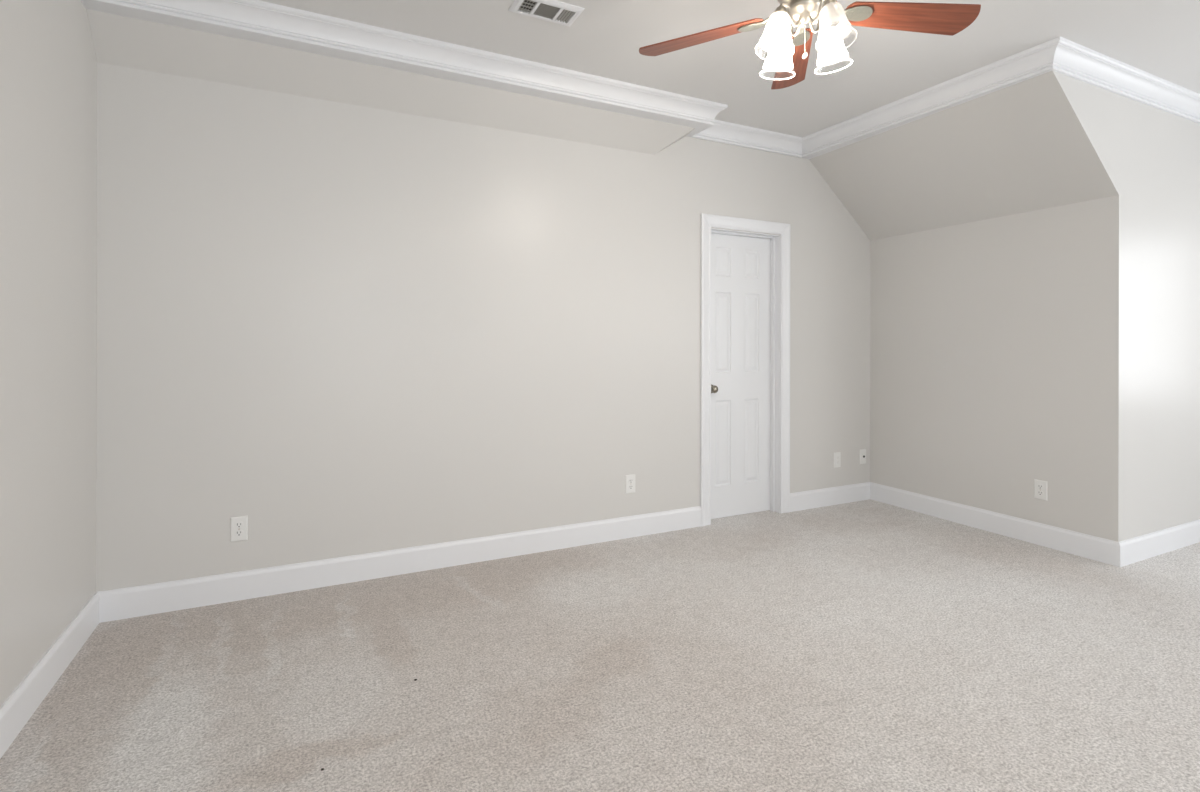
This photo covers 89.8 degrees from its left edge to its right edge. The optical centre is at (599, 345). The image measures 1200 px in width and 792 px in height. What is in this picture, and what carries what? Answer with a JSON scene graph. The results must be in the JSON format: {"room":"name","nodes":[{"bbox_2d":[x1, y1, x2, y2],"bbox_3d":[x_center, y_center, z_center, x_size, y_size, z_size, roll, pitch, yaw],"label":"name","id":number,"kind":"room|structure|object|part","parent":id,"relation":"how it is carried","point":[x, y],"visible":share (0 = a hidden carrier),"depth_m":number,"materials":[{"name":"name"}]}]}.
{"room":"empty bedroom","nodes":[
{"label":"empty bedroom","id":0,"kind":"room"},
{"bbox_2d":[0,0,96,706],"bbox_3d":[-0.977,-0.147,0.025,0.120,2.720,5.752,0,0,-26],"label":"wall","id":1,"kind":"structure","parent":0,"point":[48,61],"depth_m":2.10,"materials":[{"name":"beige paint"}]},
{"bbox_2d":[0,592,98,758],"bbox_3d":[-0.946,1.147,0.109,0.014,0.133,5.632,0,0,-26],"label":"baseboard","id":2,"kind":"structure","parent":1,"relation":"attached to","point":[15,712],"depth_m":2.06,"materials":[{"name":"white wood"}]},
{"bbox_2d":[86,9,694,154],"bbox_3d":[-0.778,-1.313,3.246,3.090,0.159,0.154,0,0,-26],"label":"ceiling","id":3,"kind":"structure","parent":0,"point":[118,40],"depth_m":3.02,"materials":[{"name":"beige paint"}]},
{"bbox_2d":[96,62,870,591],"bbox_3d":[0.006,-0.145,3.793,5.225,2.720,0.130,0,0,-26],"label":"wall","id":4,"kind":"structure","parent":0,"point":[340,329],"depth_m":3.20,"materials":[{"name":"beige paint"}]},
{"bbox_2d":[230,516,247,541],"bbox_3d":[-1.718,0.875,2.864,0.071,0.116,0.009,0,0,-26],"label":"wall outlet","id":5,"kind":"object","parent":4,"relation":"attached to","point":[238,526],"visible":1,"depth_m":2.86,"materials":[{"name":"white plastic"}]},
{"bbox_2d":[235,522,242,527],"bbox_3d":[-1.717,0.855,2.861,0.035,0.029,0.004,0,0,-26],"label":"receptacle","id":6,"kind":"object","parent":5,"relation":"attached to","point":[237,524],"depth_m":2.86,"materials":[{"name":"white plastic"}]},
{"bbox_2d":[235,530,242,536],"bbox_3d":[-1.717,0.894,2.861,0.035,0.029,0.004,0,0,-26],"label":"receptacle","id":7,"kind":"object","parent":5,"relation":"attached to","point":[238,533],"depth_m":2.86,"materials":[{"name":"white plastic"}]},
{"bbox_2d":[98,506,700,622],"bbox_3d":[-0.761,1.147,3.334,3.207,0.133,0.014,0,0,-26],"label":"baseboard","id":8,"kind":"structure","parent":4,"relation":"attached to","point":[143,600],"depth_m":3.11,"materials":[{"name":"white wood"}]},
{"bbox_2d":[81,0,727,136],"bbox_3d":[-0.699,-1.448,3.197,3.188,0.116,0.312,0,0,-26],"label":"trim","id":9,"kind":"structure","parent":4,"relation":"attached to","point":[258,21],"depth_m":2.96,"materials":[{"name":"white wood"}]},
{"bbox_2d":[625,474,634,493],"bbox_3d":[0.194,0.878,3.809,0.071,0.116,0.009,0,0,-26],"label":"wall outlet","id":10,"kind":"object","parent":4,"relation":"attached to","point":[629,479],"visible":1,"depth_m":3.80,"materials":[{"name":"white plastic"}]},
{"bbox_2d":[700,213,789,525],"bbox_3d":[1.002,0.166,4.276,0.786,2.101,0.149,0,0,-26],"label":"door","id":11,"kind":"structure","parent":4,"relation":"in","point":[745,276],"depth_m":4.32,"materials":[{"name":"white paint"}]},
{"bbox_3d":[0.787,0.304,4.165,0.054,0.054,0.056,0,0,-26],"label":"knob","id":12,"kind":"part","parent":11,"relation":"part of","materials":[{"name":"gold metal"}]},
{"bbox_2d":[692,119,801,157],"bbox_3d":[1.060,-1.445,4.197,1.011,0.116,0.078,0,0,-26],"label":"trim","id":13,"kind":"structure","parent":4,"relation":"attached to","point":[724,132],"depth_m":4.20,"materials":[{"name":"white wood"}]},
{"bbox_2d":[790,482,869,511],"bbox_3d":[1.762,1.152,4.582,0.863,0.133,0.014,0,0,-26],"label":"baseboard","id":14,"kind":"structure","parent":4,"relation":"attached to","point":[817,498],"depth_m":4.56,"materials":[{"name":"white wood"}]},
{"bbox_2d":[834,452,840,467],"bbox_3d":[1.822,0.879,4.615,0.071,0.116,0.008,0,0,-26],"label":"wall outlet","id":15,"kind":"object","parent":4,"relation":"attached to","point":[837,455],"visible":1,"depth_m":4.61,"materials":[{"name":"white plastic"}]},
{"bbox_2d":[860,449,865,463],"bbox_3d":[2.074,0.877,4.739,0.070,0.114,0.011,0,0,-26],"label":"cable jack","id":16,"kind":"object","parent":4,"relation":"attached to","point":[862,451],"visible":1,"depth_m":4.74,"materials":[{"name":"white plastic"}]},
{"bbox_2d":[0,499,1199,791],"bbox_3d":[2.086,1.279,1.637,7.405,0.120,6.282,0,0,-26],"label":"floor","id":17,"kind":"structure","parent":0,"point":[869,645],"depth_m":2.19,"materials":[{"name":"beige carpet"}]},
{"bbox_2d":[260,0,1199,136],"bbox_3d":[2.091,-1.561,1.637,7.405,0.120,6.282,0,0,-26],"label":"ceiling","id":18,"kind":"structure","parent":0,"point":[1159,38],"depth_m":2.97,"materials":[{"name":"paint"}]},
{"bbox_2d":[509,0,584,26],"bbox_3d":[-0.239,-1.500,2.695,0.300,0.014,0.166,0,0,-26],"label":"ceiling vent","id":19,"kind":"object","parent":18,"relation":"in","point":[555,11],"visible":1,"depth_m":2.69,"materials":[{"name":"metal"}]},
{"bbox_2d":[639,0,980,88],"bbox_3d":[0.771,-1.273,2.174,1.283,0.461,1.244,0,0,-26],"label":"ceiling fan","id":20,"kind":"object","parent":18,"relation":"hanging from","point":[792,50],"visible":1,"depth_m":2.27,"materials":[{"name":"brown wood"}]},
{"bbox_3d":[0.402,-1.236,2.423,0.522,0.006,0.155,0,13,30],"label":"blade","id":21,"kind":"part","parent":20,"relation":"part of","materials":[{"name":"brown wood"}]},
{"bbox_3d":[0.637,-1.120,2.160,0.138,0.134,0.138,12,-5,-26],"label":"lamp shade","id":22,"kind":"part","parent":20,"relation":"part of","materials":[{"name":"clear glass"}]},
{"bbox_3d":[0.697,-1.120,2.339,0.138,0.134,0.138,0,11,-26],"label":"lamp shade","id":23,"kind":"part","parent":20,"relation":"part of","materials":[{"name":"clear glass"}]},
{"bbox_3d":[0.641,-1.146,2.163,0.049,0.065,0.049,12,-5,-26],"label":"light bulb","id":24,"kind":"part","parent":20,"relation":"part of","materials":[{"name":"white glass"}]},
{"bbox_3d":[0.699,-1.146,2.334,0.049,0.065,0.049,0,11,-26],"label":"light bulb","id":25,"kind":"part","parent":20,"relation":"part of","materials":[{"name":"white glass"}]},
{"bbox_3d":[0.694,-1.200,2.189,0.109,0.074,0.010,0,0,-26],"label":"lamp arm","id":26,"kind":"part","parent":20,"relation":"part of","materials":[{"name":"silver metal"}]},
{"bbox_3d":[0.840,-1.235,2.620,0.155,0.006,0.522,-13,-3,12],"label":"blade","id":27,"kind":"part","parent":20,"relation":"part of","materials":[{"name":"brown wood"}]},
{"bbox_3d":[0.725,-1.200,2.282,0.010,0.074,0.109,0,0,-26],"label":"lamp arm","id":28,"kind":"part","parent":20,"relation":"part of","materials":[{"name":"silver metal"}]},
{"bbox_3d":[0.787,-1.200,2.157,0.010,0.074,0.109,0,0,-26],"label":"lamp arm","id":29,"kind":"part","parent":20,"relation":"part of","materials":[{"name":"silver metal"}]},
{"bbox_3d":[0.819,-1.200,2.251,0.109,0.074,0.010,0,0,-26],"label":"lamp arm","id":30,"kind":"part","parent":20,"relation":"part of","materials":[{"name":"silver metal"}]},
{"bbox_3d":[0.871,-1.145,2.276,0.049,0.065,0.049,-12,5,-26],"label":"light bulb","id":31,"kind":"part","parent":20,"relation":"part of","materials":[{"name":"white glass"}]},
{"bbox_3d":[0.813,-1.146,2.105,0.049,0.065,0.049,0,-11,-26],"label":"light bulb","id":32,"kind":"part","parent":20,"relation":"part of","materials":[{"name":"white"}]},
{"bbox_3d":[0.875,-1.119,2.279,0.138,0.134,0.138,-12,5,-26],"label":"lamp shade","id":33,"kind":"part","parent":20,"relation":"part of","materials":[{"name":"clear glass"}]},
{"bbox_3d":[0.815,-1.119,2.100,0.138,0.134,0.138,0,-11,-26],"label":"lamp shade","id":34,"kind":"part","parent":20,"relation":"part of","materials":[{"name":"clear glass"}]},
{"bbox_3d":[1.163,-1.235,2.263,0.522,0.006,0.155,0,-12,-6],"label":"blade","id":35,"kind":"part","parent":20,"relation":"part of","materials":[{"name":"brown wood"}]},
{"bbox_2d":[809,71,1117,240],"bbox_3d":[2.266,-1.166,3.934,0.783,0.670,1.619,0,0,-26],"label":"ceiling","id":36,"kind":"structure","parent":0,"point":[1021,147],"depth_m":3.71,"materials":[{"name":"beige paint"}]},
{"bbox_2d":[802,37,1059,158],"bbox_3d":[1.874,-1.443,3.694,0.153,0.116,1.702,0,0,-26],"label":"trim","id":37,"kind":"structure","parent":36,"relation":"attached to","point":[1035,61],"depth_m":3.52,"materials":[{"name":"white wood"}]},
{"bbox_2d":[870,195,1117,541],"bbox_3d":[2.560,0.195,4.081,0.120,2.050,1.619,0,0,-26],"label":"wall","id":38,"kind":"structure","parent":0,"point":[994,341],"depth_m":3.86,"materials":[{"name":"beige paint"}]},
{"bbox_2d":[870,482,1119,566],"bbox_3d":[2.502,1.153,4.043,0.014,0.133,1.638,0,0,-26],"label":"baseboard","id":39,"kind":"structure","parent":38,"relation":"attached to","point":[1095,548],"depth_m":3.85,"materials":[{"name":"white wood"}]},
{"bbox_2d":[1034,479,1046,500],"bbox_3d":[2.689,0.883,3.672,0.009,0.116,0.071,0,0,-26],"label":"wall outlet","id":40,"kind":"object","parent":38,"relation":"attached to","point":[1040,487],"visible":1,"depth_m":3.67,"materials":[{"name":"white plastic"}]},
{"bbox_2d":[1052,71,1199,541],"bbox_3d":[3.500,-0.138,3.641,2.738,2.720,0.004,0,0,-26],"label":"wall","id":41,"kind":"structure","parent":0,"point":[1150,156],"depth_m":3.50,"materials":[{"name":"beige paint"}]},
{"bbox_2d":[1051,37,1199,123],"bbox_3d":[3.430,-1.440,3.559,2.701,0.116,0.078,0,0,-26],"label":"trim","id":42,"kind":"structure","parent":41,"relation":"attached to","point":[1071,59],"depth_m":3.27,"materials":[{"name":"white wood"}]},
{"bbox_2d":[1119,519,1199,566],"bbox_3d":[3.738,1.156,3.749,1.970,0.133,0.014,0,0,-26],"label":"baseboard","id":43,"kind":"structure","parent":41,"relation":"attached to","point":[1146,546],"depth_m":3.50,"materials":[{"name":"white wood"}]}
]}

